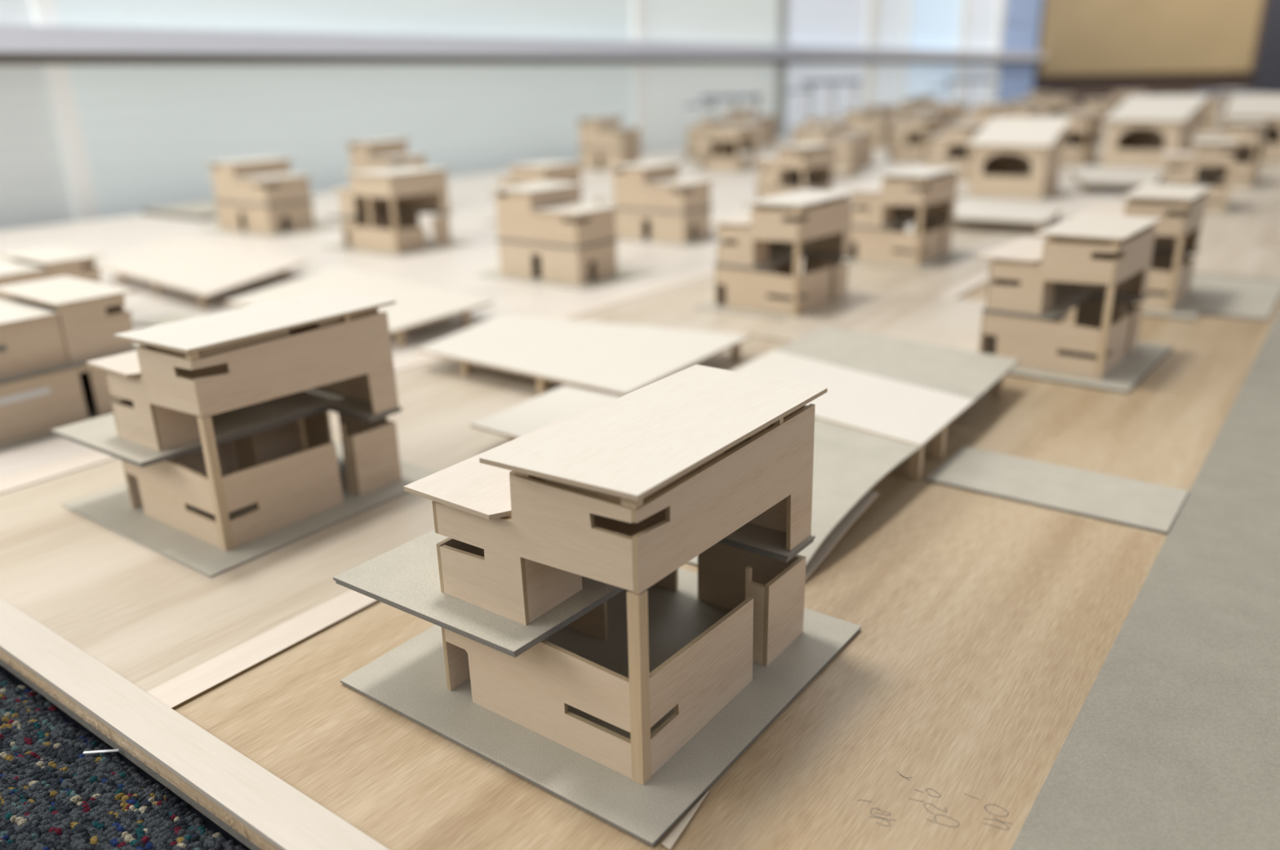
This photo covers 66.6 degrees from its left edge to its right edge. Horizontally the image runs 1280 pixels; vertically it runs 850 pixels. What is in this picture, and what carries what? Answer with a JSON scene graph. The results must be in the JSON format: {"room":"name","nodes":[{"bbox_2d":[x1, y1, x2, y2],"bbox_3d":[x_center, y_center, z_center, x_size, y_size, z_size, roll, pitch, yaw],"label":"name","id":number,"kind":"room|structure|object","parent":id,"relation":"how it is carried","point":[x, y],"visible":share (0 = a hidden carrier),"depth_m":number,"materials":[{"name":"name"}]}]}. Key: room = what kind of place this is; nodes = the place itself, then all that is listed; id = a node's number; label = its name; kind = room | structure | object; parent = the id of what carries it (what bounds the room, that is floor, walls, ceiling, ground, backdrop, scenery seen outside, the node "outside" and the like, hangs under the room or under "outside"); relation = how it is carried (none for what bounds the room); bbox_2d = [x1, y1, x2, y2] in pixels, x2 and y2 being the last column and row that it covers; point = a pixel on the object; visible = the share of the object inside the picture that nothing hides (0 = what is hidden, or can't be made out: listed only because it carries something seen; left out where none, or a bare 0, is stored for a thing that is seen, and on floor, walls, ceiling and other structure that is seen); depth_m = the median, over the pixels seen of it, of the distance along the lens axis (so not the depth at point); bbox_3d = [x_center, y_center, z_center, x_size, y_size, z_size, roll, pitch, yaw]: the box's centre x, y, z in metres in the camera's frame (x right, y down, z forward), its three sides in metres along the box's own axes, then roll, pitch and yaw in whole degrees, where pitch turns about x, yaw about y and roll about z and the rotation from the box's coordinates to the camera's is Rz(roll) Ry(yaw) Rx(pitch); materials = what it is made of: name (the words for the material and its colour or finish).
{"room":"design studio","nodes":[
{"label":"design studio","id":0,"kind":"room"},
{"bbox_2d":[0,107,1203,849],"bbox_3d":[1.932,-0.881,3.233,4.100,0.063,9.000,13,24,34],"label":"floor","id":1,"kind":"structure","parent":0,"point":[210,824],"depth_m":0.39,"materials":[{"name":"black"}]},
{"bbox_2d":[0,671,245,849],"bbox_3d":[-0.286,0.155,0.362,0.425,0.006,0.160,13,24,34],"label":"carpet","id":2,"kind":"object","parent":1,"relation":"on","point":[19,723],"visible":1,"depth_m":0.38,"materials":[{"name":"carpet"}]},
{"bbox_2d":[82,748,119,754],"bbox_3d":[-0.223,0.135,0.402,0.014,0.001,0.001,-3,20,-4],"label":"paper scrap","id":3,"kind":"object","parent":2,"relation":"on","point":[117,749],"visible":1,"depth_m":0.40,"materials":[{"name":"white"}]},
{"bbox_2d":[0,118,1279,849],"bbox_3d":[1.151,-0.743,2.773,2.590,0.017,5.695,13,24,34],"label":"plywood board","id":4,"kind":"object","parent":1,"relation":"on","point":[1162,431],"depth_m":0.64,"materials":[{"name":"beige wood"}]},
{"bbox_2d":[0,266,715,493],"bbox_3d":[0.006,-0.162,1.187,0.028,0.002,1.575,13,24,34],"label":"sheet","id":5,"kind":"object","parent":4,"relation":"on","point":[19,480],"visible":0.44,"depth_m":0.90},
{"bbox_2d":[0,219,1053,691],"bbox_3d":[0.136,-0.133,1.096,0.293,0.002,1.575,13,24,34],"label":"sheet","id":6,"kind":"object","parent":4,"relation":"on","point":[149,617],"visible":0.36,"depth_m":0.56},
{"bbox_2d":[51,288,436,577],"bbox_3d":[-0.247,-0.013,0.607,0.168,0.119,0.168,13,24,34],"label":"house","id":7,"kind":"object","parent":6,"relation":"on","point":[220,430],"visible":0.99,"depth_m":0.57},
{"bbox_2d":[470,385,620,440],"bbox_3d":[-0.054,0.002,0.698,0.091,0.020,0.108,13,24,34],"label":"deck","id":8,"kind":"object","parent":6,"relation":"on","point":[535,413],"visible":0.46,"depth_m":0.70,"materials":[{"name":"cardboard"}]},
{"bbox_2d":[416,313,751,396],"bbox_3d":[-0.059,-0.068,0.895,0.271,0.019,0.202,13,24,34],"label":"deck","id":9,"kind":"object","parent":6,"relation":"on","point":[621,360],"visible":0.86,"depth_m":0.86,"materials":[{"name":"cardboard"}]},
{"bbox_2d":[693,189,857,319],"bbox_3d":[0.166,-0.197,1.100,0.144,0.119,0.168,13,24,34],"label":"house","id":10,"kind":"object","parent":6,"relation":"on","point":[813,225],"visible":1,"depth_m":1.07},
{"bbox_2d":[842,165,973,271],"bbox_3d":[0.370,-0.292,1.355,0.144,0.119,0.168,13,24,34],"label":"house","id":11,"kind":"object","parent":6,"relation":"on","point":[882,212],"visible":0.94,"depth_m":1.32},
{"bbox_2d":[947,199,1062,231],"bbox_3d":[0.601,-0.361,1.678,0.243,0.021,0.252,13,24,34],"label":"deck","id":12,"kind":"object","parent":6,"relation":"on","point":[972,210],"visible":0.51,"depth_m":1.63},
{"bbox_2d":[0,155,1071,478],"bbox_3d":[0.306,-0.405,1.854,0.329,0.002,3.075,13,24,34],"label":"sheet","id":13,"kind":"object","parent":4,"relation":"on","point":[669,262],"visible":0.11,"depth_m":1.22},
{"bbox_2d":[0,275,139,450],"bbox_3d":[-0.502,-0.054,0.772,0.164,0.096,0.166,13,24,34],"label":"house","id":14,"kind":"object","parent":13,"relation":"on","point":[50,331],"visible":0.89,"depth_m":0.74,"materials":[{"name":"beige wood"}]},
{"bbox_2d":[132,313,194,328],"bbox_3d":[-0.502,-0.113,1.071,0.123,0.004,0.052,7,21,21],"label":"sheet","id":15,"kind":"object","parent":13,"relation":"on","point":[170,317],"visible":0.21,"depth_m":1.08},
{"bbox_2d":[225,266,493,346],"bbox_3d":[-0.319,-0.139,1.107,0.340,0.021,0.205,13,24,34],"label":"deck","id":16,"kind":"object","parent":13,"relation":"on","point":[416,304],"visible":0.58,"depth_m":1.09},
{"bbox_2d":[475,181,656,290],"bbox_3d":[-0.101,-0.257,1.291,0.193,0.114,0.148,13,24,34],"label":"house","id":17,"kind":"object","parent":13,"relation":"on","point":[546,235],"visible":1,"depth_m":1.25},
{"bbox_2d":[606,160,719,246],"bbox_3d":[0.045,-0.365,1.586,0.193,0.114,0.148,13,24,34],"label":"house","id":18,"kind":"object","parent":13,"relation":"on","point":[658,206],"visible":0.94,"depth_m":1.55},
{"bbox_2d":[743,142,838,209],"bbox_3d":[0.308,-0.485,1.902,0.144,0.119,0.168,13,24,34],"label":"house","id":19,"kind":"object","parent":13,"relation":"on","point":[794,165],"visible":0.78,"depth_m":1.88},
{"bbox_2d":[922,123,986,181],"bbox_3d":[0.781,-0.668,2.380,0.151,0.125,0.176,13,24,34],"label":"house","id":20,"kind":"object","parent":13,"relation":"on","point":[944,150],"visible":0.62,"depth_m":2.34,"materials":[{"name":"wood"}]},
{"bbox_2d":[955,103,999,160],"bbox_3d":[0.944,-0.810,2.717,0.130,0.161,0.151,8,21,23],"label":"house","id":21,"kind":"object","parent":13,"relation":"on","point":[983,113],"visible":0.37,"depth_m":2.65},
{"bbox_2d":[0,121,1107,330],"bbox_3d":[0.352,-0.811,2.991,1.028,0.002,5.075,13,24,34],"label":"sheet","id":22,"kind":"object","parent":4,"relation":"on","point":[113,237],"visible":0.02,"depth_m":1.71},
{"bbox_2d":[0,245,104,298],"bbox_3d":[-0.686,-0.141,1.057,0.164,0.077,0.166,13,24,34],"label":"house","id":23,"kind":"object","parent":22,"relation":"on","point":[48,262],"visible":0.39,"depth_m":1.04,"materials":[{"name":"beige wood"}]},
{"bbox_2d":[141,200,217,221],"bbox_3d":[-0.874,-0.459,2.060,0.225,0.010,0.250,13,24,34],"label":"sheet","id":24,"kind":"object","parent":22,"relation":"on","point":[203,211],"visible":0.43,"depth_m":1.99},
{"bbox_2d":[98,233,308,306],"bbox_3d":[-0.630,-0.221,1.358,0.540,0.021,0.197,16,26,40],"label":"deck","id":25,"kind":"object","parent":22,"relation":"on","point":[204,268],"visible":0.99,"depth_m":1.31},
{"bbox_2d":[199,156,341,237],"bbox_3d":[-0.674,-0.421,1.779,0.228,0.120,0.170,13,24,34],"label":"house","id":26,"kind":"object","parent":22,"relation":"on","point":[260,197],"visible":0.99,"depth_m":1.74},
{"bbox_2d":[319,165,473,257],"bbox_3d":[-0.393,-0.344,1.550,0.192,0.119,0.154,13,24,34],"label":"house","id":27,"kind":"object","parent":22,"relation":"on","point":[380,208],"visible":1,"depth_m":1.52,"materials":[{"name":"wood"}]},
{"bbox_2d":[339,137,456,213],"bbox_3d":[-0.500,-0.508,1.986,0.193,0.140,0.148,13,24,34],"label":"house","id":28,"kind":"object","parent":22,"relation":"on","point":[387,153],"visible":0.44,"depth_m":1.95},
{"bbox_2d":[483,160,584,223],"bbox_3d":[-0.185,-0.427,1.790,0.167,0.104,0.135,13,24,34],"label":"house","id":29,"kind":"object","parent":22,"relation":"on","point":[544,171],"visible":0.39,"depth_m":1.75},
{"bbox_2d":[574,116,642,170],"bbox_3d":[-0.078,-0.823,2.843,0.222,0.143,0.163,13,24,34],"label":"house","id":30,"kind":"object","parent":22,"relation":"on","point":[603,142],"visible":0.89,"depth_m":2.80,"materials":[{"name":"wood"}]},
{"bbox_2d":[679,116,746,160],"bbox_3d":[0.232,-0.905,3.080,0.151,0.125,0.176,13,24,34],"label":"house","id":31,"kind":"object","parent":22,"relation":"on","point":[692,144],"visible":0.43,"depth_m":3.05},
{"bbox_2d":[684,124,760,172],"bbox_3d":[0.245,-0.779,2.739,0.186,0.116,0.150,13,24,34],"label":"house","id":32,"kind":"object","parent":22,"relation":"on","point":[719,149],"visible":0.98,"depth_m":2.71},
{"bbox_2d":[684,93,761,153],"bbox_3d":[0.283,-1.034,3.344,0.240,0.187,0.140,6,21,18],"label":"canopy","id":33,"kind":"object","parent":22,"relation":"on","point":[743,96],"visible":0.61,"depth_m":3.28,"materials":[{"name":"grey"}]},
{"bbox_2d":[721,106,787,147],"bbox_3d":[0.418,-1.109,3.625,0.232,0.137,0.178,13,24,34],"label":"house","id":34,"kind":"object","parent":22,"relation":"on","point":[767,129],"visible":0.52,"depth_m":3.57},
{"bbox_2d":[788,116,840,144],"bbox_3d":[0.563,-0.917,3.103,0.144,0.119,0.168,13,24,34],"label":"house","id":35,"kind":"object","parent":22,"relation":"on","point":[797,136],"visible":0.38,"depth_m":3.07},
{"bbox_2d":[784,79,861,124],"bbox_3d":[0.756,-1.314,4.045,0.288,0.224,0.168,6,21,18],"label":"canopy","id":36,"kind":"object","parent":22,"relation":"on","point":[852,82],"visible":0.66,"depth_m":3.97,"materials":[{"name":"grey"}]},
{"bbox_2d":[798,126,877,176],"bbox_3d":[0.510,-0.722,2.564,0.193,0.114,0.148,11,23,31],"label":"house","id":37,"kind":"object","parent":22,"relation":"on","point":[848,151],"visible":0.63,"depth_m":2.52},
{"bbox_2d":[834,168,853,177],"bbox_3d":[0.390,-0.622,2.425,0.220,0.021,0.192,13,24,34],"label":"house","id":38,"kind":"structure","parent":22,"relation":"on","point":[837,170],"depth_m":2.43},
{"bbox_2d":[811,120,888,168],"bbox_3d":[0.587,-0.802,2.776,0.203,0.120,0.155,13,24,34],"label":"house","id":39,"kind":"object","parent":22,"relation":"on","point":[846,130],"visible":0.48,"depth_m":2.74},
{"bbox_2d":[841,109,895,148],"bbox_3d":[0.822,-1.060,3.479,0.212,0.126,0.163,13,24,34],"label":"house","id":40,"kind":"object","parent":22,"relation":"on","point":[864,119],"visible":0.56,"depth_m":3.43,"materials":[{"name":"wood"}]},
{"bbox_2d":[862,104,895,116],"bbox_3d":[0.912,-1.179,3.800,0.158,0.131,0.185,13,24,34],"label":"house","id":41,"kind":"object","parent":22,"relation":"on","point":[882,111],"visible":0.31,"depth_m":3.74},
{"bbox_2d":[886,98,929,119],"bbox_3d":[1.187,-1.361,4.288,0.166,0.137,0.193,13,24,34],"label":"house","id":42,"kind":"object","parent":22,"relation":"on","point":[900,110],"visible":0.39,"depth_m":4.24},
{"bbox_2d":[880,115,945,162],"bbox_3d":[0.826,-0.854,2.899,0.151,0.125,0.176,13,24,34],"label":"house","id":43,"kind":"object","parent":22,"relation":"on","point":[903,147],"visible":0.85,"depth_m":2.86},
{"bbox_2d":[882,107,946,154],"bbox_3d":[0.910,-0.959,3.172,0.166,0.137,0.193,13,24,34],"label":"house","id":44,"kind":"object","parent":22,"relation":"on","point":[920,111],"visible":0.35,"depth_m":3.12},
{"bbox_2d":[911,95,958,124],"bbox_3d":[1.479,-1.596,4.930,0.232,0.137,0.178,13,24,34],"label":"house","id":45,"kind":"object","parent":22,"relation":"on","point":[931,100],"visible":0.23,"depth_m":4.88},
{"bbox_2d":[933,102,969,133],"bbox_3d":[1.256,-1.266,4.030,0.205,0.127,0.165,13,24,34],"label":"house","id":46,"kind":"object","parent":22,"relation":"on","point":[953,109],"visible":0.22,"depth_m":3.98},
{"bbox_2d":[928,78,994,111],"bbox_3d":[1.463,-1.469,4.453,0.276,0.215,0.161,6,21,18],"label":"canopy","id":47,"kind":"object","parent":22,"relation":"on","point":[969,81],"visible":0.55,"depth_m":4.36,"materials":[{"name":"grey"}]},
{"bbox_2d":[959,102,1018,116],"bbox_3d":[1.267,-1.105,3.559,0.223,0.139,0.180,13,24,34],"label":"house","id":48,"kind":"object","parent":22,"relation":"on","point":[1002,112],"visible":0.25,"depth_m":3.50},
{"bbox_2d":[1005,99,1036,106],"bbox_3d":[1.464,-1.199,3.814,0.166,0.137,0.193,13,24,34],"label":"house","id":49,"kind":"object","parent":22,"relation":"on","point":[1021,102],"visible":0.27,"depth_m":3.75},
{"bbox_2d":[1012,91,1053,102],"bbox_3d":[1.885,-1.514,4.659,0.180,0.149,0.210,13,24,34],"label":"house","id":50,"kind":"object","parent":22,"relation":"on","point":[1041,96],"visible":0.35,"depth_m":4.58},
{"bbox_2d":[1034,93,1077,115],"bbox_3d":[1.731,-1.300,4.065,0.180,0.149,0.210,13,24,34],"label":"house","id":51,"kind":"object","parent":22,"relation":"on","point":[1055,104],"visible":0.44,"depth_m":4.01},
{"bbox_2d":[146,269,992,710],"bbox_3d":[0.233,-0.090,0.972,0.020,0.002,1.479,13,24,34],"label":"sheet","id":52,"kind":"object","parent":4,"relation":"on","point":[200,680],"visible":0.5,"depth_m":0.45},
{"bbox_2d":[174,475,1166,849],"bbox_3d":[0.048,0.091,0.474,0.309,0.001,0.405,13,24,34],"label":"sheet","id":53,"kind":"object","parent":4,"relation":"on","point":[988,625],"visible":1,"depth_m":0.40,"materials":[{"name":"beige"}]},
{"bbox_2d":[333,364,861,846],"bbox_3d":[-0.015,0.048,0.420,0.168,0.119,0.168,13,24,34],"label":"house","id":54,"kind":"object","parent":53,"relation":"on","point":[569,648],"visible":1,"depth_m":0.38,"materials":[{"name":"wood"}]},
{"bbox_2d":[661,791,709,849],"bbox_3d":[0.016,0.138,0.342,0.004,0.001,0.032,9,22,27],"label":"strip","id":55,"kind":"object","parent":53,"relation":"on","point":[669,842],"visible":1,"depth_m":0.34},
{"bbox_2d":[686,326,1020,580],"bbox_3d":[0.124,-0.003,0.697,0.190,0.025,0.424,13,24,34],"label":"ramp","id":56,"kind":"object","parent":53,"relation":"on","point":[886,397],"visible":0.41,"depth_m":0.69,"materials":[{"name":"beige wood"}]},
{"bbox_2d":[750,288,1070,355],"bbox_3d":[0.285,-0.105,1.007,0.238,0.003,0.268,13,24,34],"label":"sheet","id":57,"kind":"object","parent":4,"relation":"on","point":[947,322],"visible":0.64,"depth_m":1.02,"materials":[{"name":"wood"}]},
{"bbox_2d":[925,445,1188,534],"bbox_3d":[0.259,0.038,0.609,0.139,0.002,0.070,13,24,34],"label":"sheet","id":58,"kind":"object","parent":4,"relation":"on","point":[1148,506],"visible":1,"depth_m":0.60,"materials":[{"name":"cardboard"}]},
{"bbox_2d":[960,155,1165,225],"bbox_3d":[1.046,-0.565,2.258,0.293,0.002,1.499,13,24,34],"label":"sheet","id":59,"kind":"object","parent":4,"relation":"on","point":[1071,203],"visible":0.21,"depth_m":1.97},
{"bbox_2d":[956,116,1072,200],"bbox_3d":[0.785,-0.557,2.027,0.197,0.152,0.167,13,24,34],"label":"house","id":60,"kind":"object","parent":59,"relation":"on","point":[1020,157],"visible":0.97,"depth_m":2.00,"materials":[{"name":"cardboard"}]},
{"bbox_2d":[1070,165,1164,192],"bbox_3d":[1.076,-0.553,2.189,0.206,0.021,0.421,7,21,22],"label":"deck","id":61,"kind":"object","parent":59,"relation":"on","point":[1086,175],"visible":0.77,"depth_m":2.16,"materials":[{"name":"cardboard"}]},
{"bbox_2d":[1097,94,1209,172],"bbox_3d":[1.316,-0.751,2.500,0.231,0.179,0.196,17,27,42],"label":"house","id":62,"kind":"object","parent":59,"relation":"on","point":[1143,126],"visible":0.75,"depth_m":2.48,"materials":[{"name":"wood"}]},
{"bbox_2d":[976,213,1173,393],"bbox_3d":[0.385,-0.118,0.864,0.144,0.119,0.168,14,24,36],"label":"house","id":63,"kind":"object","parent":4,"relation":"on","point":[1100,264],"visible":0.98,"depth_m":0.83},
{"bbox_2d":[1061,112,1103,165],"bbox_3d":[1.196,-0.790,2.689,0.158,0.131,0.185,13,24,34],"label":"house","id":64,"kind":"object","parent":4,"relation":"on","point":[1082,131],"visible":0.61,"depth_m":2.65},
{"bbox_2d":[1068,125,1107,154],"bbox_3d":[1.809,-1.119,3.771,0.329,0.002,1.999,13,24,34],"label":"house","id":65,"kind":"structure","parent":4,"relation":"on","point":[1100,145],"depth_m":3.35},
{"bbox_2d":[1003,106,1065,117],"bbox_3d":[1.262,-0.938,3.094,0.232,0.137,0.178,13,24,34],"label":"house","id":66,"kind":"object","parent":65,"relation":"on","point":[1015,111],"visible":0.25,"depth_m":3.06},
{"bbox_2d":[1064,98,1107,142],"bbox_3d":[1.625,-1.107,3.536,0.173,0.143,0.201,8,21,23],"label":"house","id":67,"kind":"object","parent":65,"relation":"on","point":[1091,105],"visible":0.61,"depth_m":3.46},
{"bbox_2d":[1120,95,1129,102],"bbox_3d":[2.096,-1.289,4.031,0.232,0.137,0.178,13,24,34],"label":"house","id":68,"kind":"object","parent":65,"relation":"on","point":[1125,98],"visible":0.04,"depth_m":4.01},
{"bbox_2d":[1103,90,1149,124],"bbox_3d":[2.261,-1.485,4.561,0.232,0.145,0.188,13,24,34],"label":"house","id":69,"kind":"object","parent":4,"relation":"on","point":[1112,104],"visible":0.26,"depth_m":4.52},
{"bbox_2d":[1069,183,1217,320],"bbox_3d":[0.560,-0.200,1.084,0.144,0.119,0.168,13,24,34],"label":"house","id":70,"kind":"object","parent":4,"relation":"on","point":[1181,208],"visible":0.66,"depth_m":1.04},
{"bbox_2d":[1010,310,1279,849],"bbox_3d":[1.785,-0.485,1.989,0.572,0.001,5.075,13,24,34],"label":"street","id":71,"kind":"object","parent":4,"relation":"on","point":[1174,743],"visible":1,"depth_m":0.40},
{"bbox_2d":[1121,161,1279,248],"bbox_3d":[1.266,-0.495,2.048,0.322,0.002,1.595,13,24,34],"label":"sheet","id":72,"kind":"object","parent":4,"relation":"on","point":[1259,224],"visible":0.22,"depth_m":1.64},
{"bbox_2d":[1162,137,1243,213],"bbox_3d":[1.027,-0.460,1.786,0.144,0.119,0.168,8,22,25],"label":"house","id":73,"kind":"object","parent":72,"relation":"on","point":[1209,162],"visible":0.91,"depth_m":1.74,"materials":[{"name":"wood"}]},
{"bbox_2d":[1192,120,1273,188],"bbox_3d":[1.305,-0.599,2.145,0.158,0.131,0.185,13,24,34],"label":"house","id":74,"kind":"object","parent":72,"relation":"on","point":[1251,135],"visible":0.7,"depth_m":2.09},
{"bbox_2d":[1199,88,1244,124],"bbox_3d":[2.623,-1.430,4.376,0.180,0.149,0.210,13,24,34],"label":"house","id":75,"kind":"object","parent":4,"relation":"on","point":[1210,113],"visible":0.41,"depth_m":4.34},
{"bbox_2d":[1195,89,1252,132],"bbox_3d":[1.933,-1.045,3.300,0.216,0.168,0.126,10,23,29],"label":"canopy","id":76,"kind":"object","parent":4,"relation":"on","point":[1222,92],"visible":0.36,"depth_m":3.23,"materials":[{"name":"grey"}]},
{"bbox_2d":[1188,243,1279,280],"bbox_3d":[0.793,-0.218,1.295,0.132,0.003,0.248,13,24,34],"label":"sheet","id":77,"kind":"object","parent":4,"relation":"on","point":[1238,261],"visible":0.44,"depth_m":1.28,"materials":[{"name":"cardboard"}]},
{"bbox_2d":[1191,273,1279,320],"bbox_3d":[0.648,-0.151,1.117,0.142,0.002,0.225,13,24,34],"label":"sheet","id":78,"kind":"object","parent":4,"relation":"on","point":[1245,298],"visible":0.58,"depth_m":1.09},
{"bbox_2d":[1218,93,1269,132],"bbox_3d":[2.389,-1.230,3.836,0.173,0.143,0.201,13,24,34],"label":"house","id":79,"kind":"object","parent":4,"relation":"on","point":[1228,101],"visible":0.08,"depth_m":3.83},
{"bbox_2d":[1222,93,1279,162],"bbox_3d":[1.706,-0.815,2.668,0.221,0.171,0.187,13,24,34],"label":"house","id":80,"kind":"object","parent":4,"relation":"on","point":[1241,106],"visible":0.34,"depth_m":2.65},
{"bbox_2d":[1033,0,1253,107],"bbox_3d":[4.383,-3.239,5.716,3.810,2.617,0.060,13,24,34],"label":"wall","id":81,"kind":"structure","parent":0,"point":[1086,87],"depth_m":6.75,"materials":[{"name":"brown"}]},
{"bbox_2d":[1035,0,1267,77],"bbox_3d":[3.416,-3.205,6.410,1.362,1.712,0.036,13,24,34],"label":"pinboard","id":82,"kind":"object","parent":81,"relation":"attached to","point":[1079,38],"visible":1,"depth_m":6.59,"materials":[{"name":"brown wood"}]},
{"bbox_2d":[1251,0,1279,93],"bbox_3d":[4.360,-2.983,5.743,0.985,2.117,0.050,13,24,34],"label":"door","id":83,"kind":"structure","parent":81,"relation":"in","point":[1266,79],"depth_m":6.21,"materials":[{"name":"grey"}]},
{"bbox_3d":[0.335,-2.387,3.566,0.020,2.617,8.460,13,24,34],"label":"wall","id":84,"kind":"structure","parent":0,"visible":0},
{"bbox_2d":[0,0,35,24],"bbox_3d":[-1.675,-1.599,0.904,0.010,2.238,1.615,13,24,34],"label":"window","id":85,"kind":"structure","parent":84,"relation":"in","point":[11,11],"depth_m":1.85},
{"bbox_2d":[0,64,76,231],"bbox_3d":[-1.648,-0.334,1.353,0.010,0.310,1.615,13,24,34],"label":"window","id":86,"kind":"structure","parent":84,"relation":"in","point":[35,190],"depth_m":1.92,"materials":[{"name":"glass"}]},
{"bbox_2d":[30,0,99,221],"bbox_3d":[-1.179,-1.652,1.591,0.035,2.617,0.040,13,24,34],"label":"trim","id":87,"kind":"structure","parent":84,"relation":"attached to","point":[45,12],"depth_m":1.95,"materials":[{"name":"white"}]},
{"bbox_2d":[55,0,632,40],"bbox_3d":[-0.613,-2.103,2.259,0.010,2.238,1.895,13,24,34],"label":"window","id":88,"kind":"structure","parent":84,"relation":"in","point":[576,20],"depth_m":2.50,"materials":[{"name":"glass"}]},
{"bbox_2d":[68,63,634,218],"bbox_3d":[-0.585,-0.838,2.709,0.010,0.310,1.895,13,24,34],"label":"window","id":89,"kind":"structure","parent":84,"relation":"in","point":[148,131],"depth_m":2.42,"materials":[{"name":"glass"}]},
{"bbox_2d":[0,52,1042,65],"bbox_3d":[0.398,-1.446,3.864,0.050,0.021,8.455,13,24,34],"label":"trim","id":90,"kind":"structure","parent":84,"relation":"attached to","point":[6,58],"depth_m":2.45,"materials":[{"name":"grey"}]},
{"bbox_2d":[0,23,1045,59],"bbox_3d":[0.403,-1.477,3.848,0.065,0.048,8.455,13,24,34],"label":"trim","id":91,"kind":"structure","parent":84,"relation":"attached to","point":[13,37],"depth_m":2.44,"materials":[{"name":"white"}]},
{"bbox_2d":[631,0,648,153],"bbox_3d":[-0.028,-2.199,3.060,0.035,2.617,0.060,13,24,34],"label":"trim","id":92,"kind":"structure","parent":84,"relation":"attached to","point":[638,6],"depth_m":3.40,"materials":[{"name":"white"}]},
{"bbox_2d":[647,63,775,152],"bbox_3d":[0.293,-1.255,3.829,0.010,0.310,0.950,13,24,34],"label":"window","id":93,"kind":"structure","parent":84,"relation":"in","point":[670,86],"depth_m":3.69,"materials":[{"name":"glass"}]},
{"bbox_2d":[645,0,777,44],"bbox_3d":[0.265,-2.520,3.379,0.010,2.238,0.950,13,24,34],"label":"window","id":94,"kind":"structure","parent":84,"relation":"in","point":[753,22],"depth_m":3.71,"materials":[{"name":"glass"}]},
{"bbox_2d":[773,0,789,137],"bbox_3d":[0.576,-2.488,3.836,0.028,2.617,0.090,13,24,34],"label":"trim","id":95,"kind":"structure","parent":84,"relation":"attached to","point":[782,10],"depth_m":4.17,"materials":[{"name":"grey"}]},
{"bbox_2d":[785,63,863,136],"bbox_3d":[0.867,-1.528,4.561,0.010,0.310,0.810,13,24,34],"label":"window","id":96,"kind":"structure","parent":84,"relation":"in","point":[796,73],"depth_m":4.49,"materials":[{"name":"glass"}]},
{"bbox_2d":[787,0,867,47],"bbox_3d":[0.839,-2.793,4.112,0.010,2.238,0.810,13,24,34],"label":"window","id":97,"kind":"structure","parent":84,"relation":"in","point":[814,23],"depth_m":4.44,"materials":[{"name":"glass"}]},
{"bbox_2d":[862,0,880,109],"bbox_3d":[1.121,-2.745,4.525,0.035,2.617,0.120,13,24,34],"label":"trim","id":98,"kind":"structure","parent":84,"relation":"attached to","point":[873,6],"depth_m":4.82,"materials":[{"name":"white"}]},
{"bbox_2d":[874,62,902,106],"bbox_3d":[1.287,-1.728,5.098,0.010,0.310,0.370,13,24,34],"label":"window","id":99,"kind":"structure","parent":84,"relation":"in","point":[888,76],"depth_m":5.09,"materials":[{"name":"glass"}]},
{"bbox_2d":[877,0,906,48],"bbox_3d":[1.260,-2.993,4.648,0.010,2.238,0.370,13,24,34],"label":"window","id":100,"kind":"structure","parent":84,"relation":"in","point":[892,12],"depth_m":4.99,"materials":[{"name":"glass"}]},
{"bbox_2d":[899,0,911,105],"bbox_3d":[1.384,-2.870,4.861,0.035,2.617,0.030,13,24,34],"label":"trim","id":101,"kind":"structure","parent":84,"relation":"attached to","point":[908,2],"depth_m":5.15,"materials":[{"name":"white"}]},
{"bbox_2d":[905,62,956,102],"bbox_3d":[1.651,-1.901,5.562,0.010,0.310,0.800,13,24,34],"label":"window","id":102,"kind":"structure","parent":84,"relation":"in","point":[920,76],"depth_m":5.52,"materials":[{"name":"glass"}]},
{"bbox_2d":[908,0,961,49],"bbox_3d":[1.624,-3.166,5.112,0.010,2.238,0.800,13,24,34],"label":"window","id":103,"kind":"structure","parent":84,"relation":"in","point":[935,24],"depth_m":5.44,"materials":[{"name":"glass"}]},
{"bbox_2d":[953,0,969,102],"bbox_3d":[1.896,-3.113,5.514,0.035,2.617,0.100,13,24,34],"label":"trim","id":104,"kind":"structure","parent":84,"relation":"attached to","point":[965,7],"depth_m":5.80,"materials":[{"name":"white"}]},
{"bbox_2d":[961,62,992,111],"bbox_3d":[2.116,-2.121,6.155,0.010,0.310,0.570,13,24,34],"label":"window","id":105,"kind":"structure","parent":84,"relation":"in","point":[980,91],"depth_m":6.16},
{"bbox_2d":[965,0,998,51],"bbox_3d":[2.088,-3.387,5.705,0.010,2.238,0.570,13,24,34],"label":"window","id":106,"kind":"structure","parent":84,"relation":"in","point":[982,20],"depth_m":6.04,"materials":[{"name":"glass"}]},
{"bbox_2d":[990,0,1005,102],"bbox_3d":[2.293,-3.302,6.020,0.035,2.617,0.100,13,24,34],"label":"trim","id":107,"kind":"structure","parent":84,"relation":"attached to","point":[1001,6],"depth_m":6.29,"materials":[{"name":"white"}]},
{"bbox_2d":[995,62,1035,102],"bbox_3d":[2.610,-2.356,6.786,0.010,0.310,0.900,13,24,34],"label":"window","id":108,"kind":"structure","parent":84,"relation":"in","point":[1015,79],"depth_m":6.75,"materials":[{"name":"glass"}]},
{"bbox_2d":[1000,0,1043,52],"bbox_3d":[2.583,-3.622,6.336,0.010,2.238,0.900,13,24,34],"label":"window","id":109,"kind":"structure","parent":84,"relation":"in","point":[1022,18],"depth_m":6.66,"materials":[{"name":"glass"}]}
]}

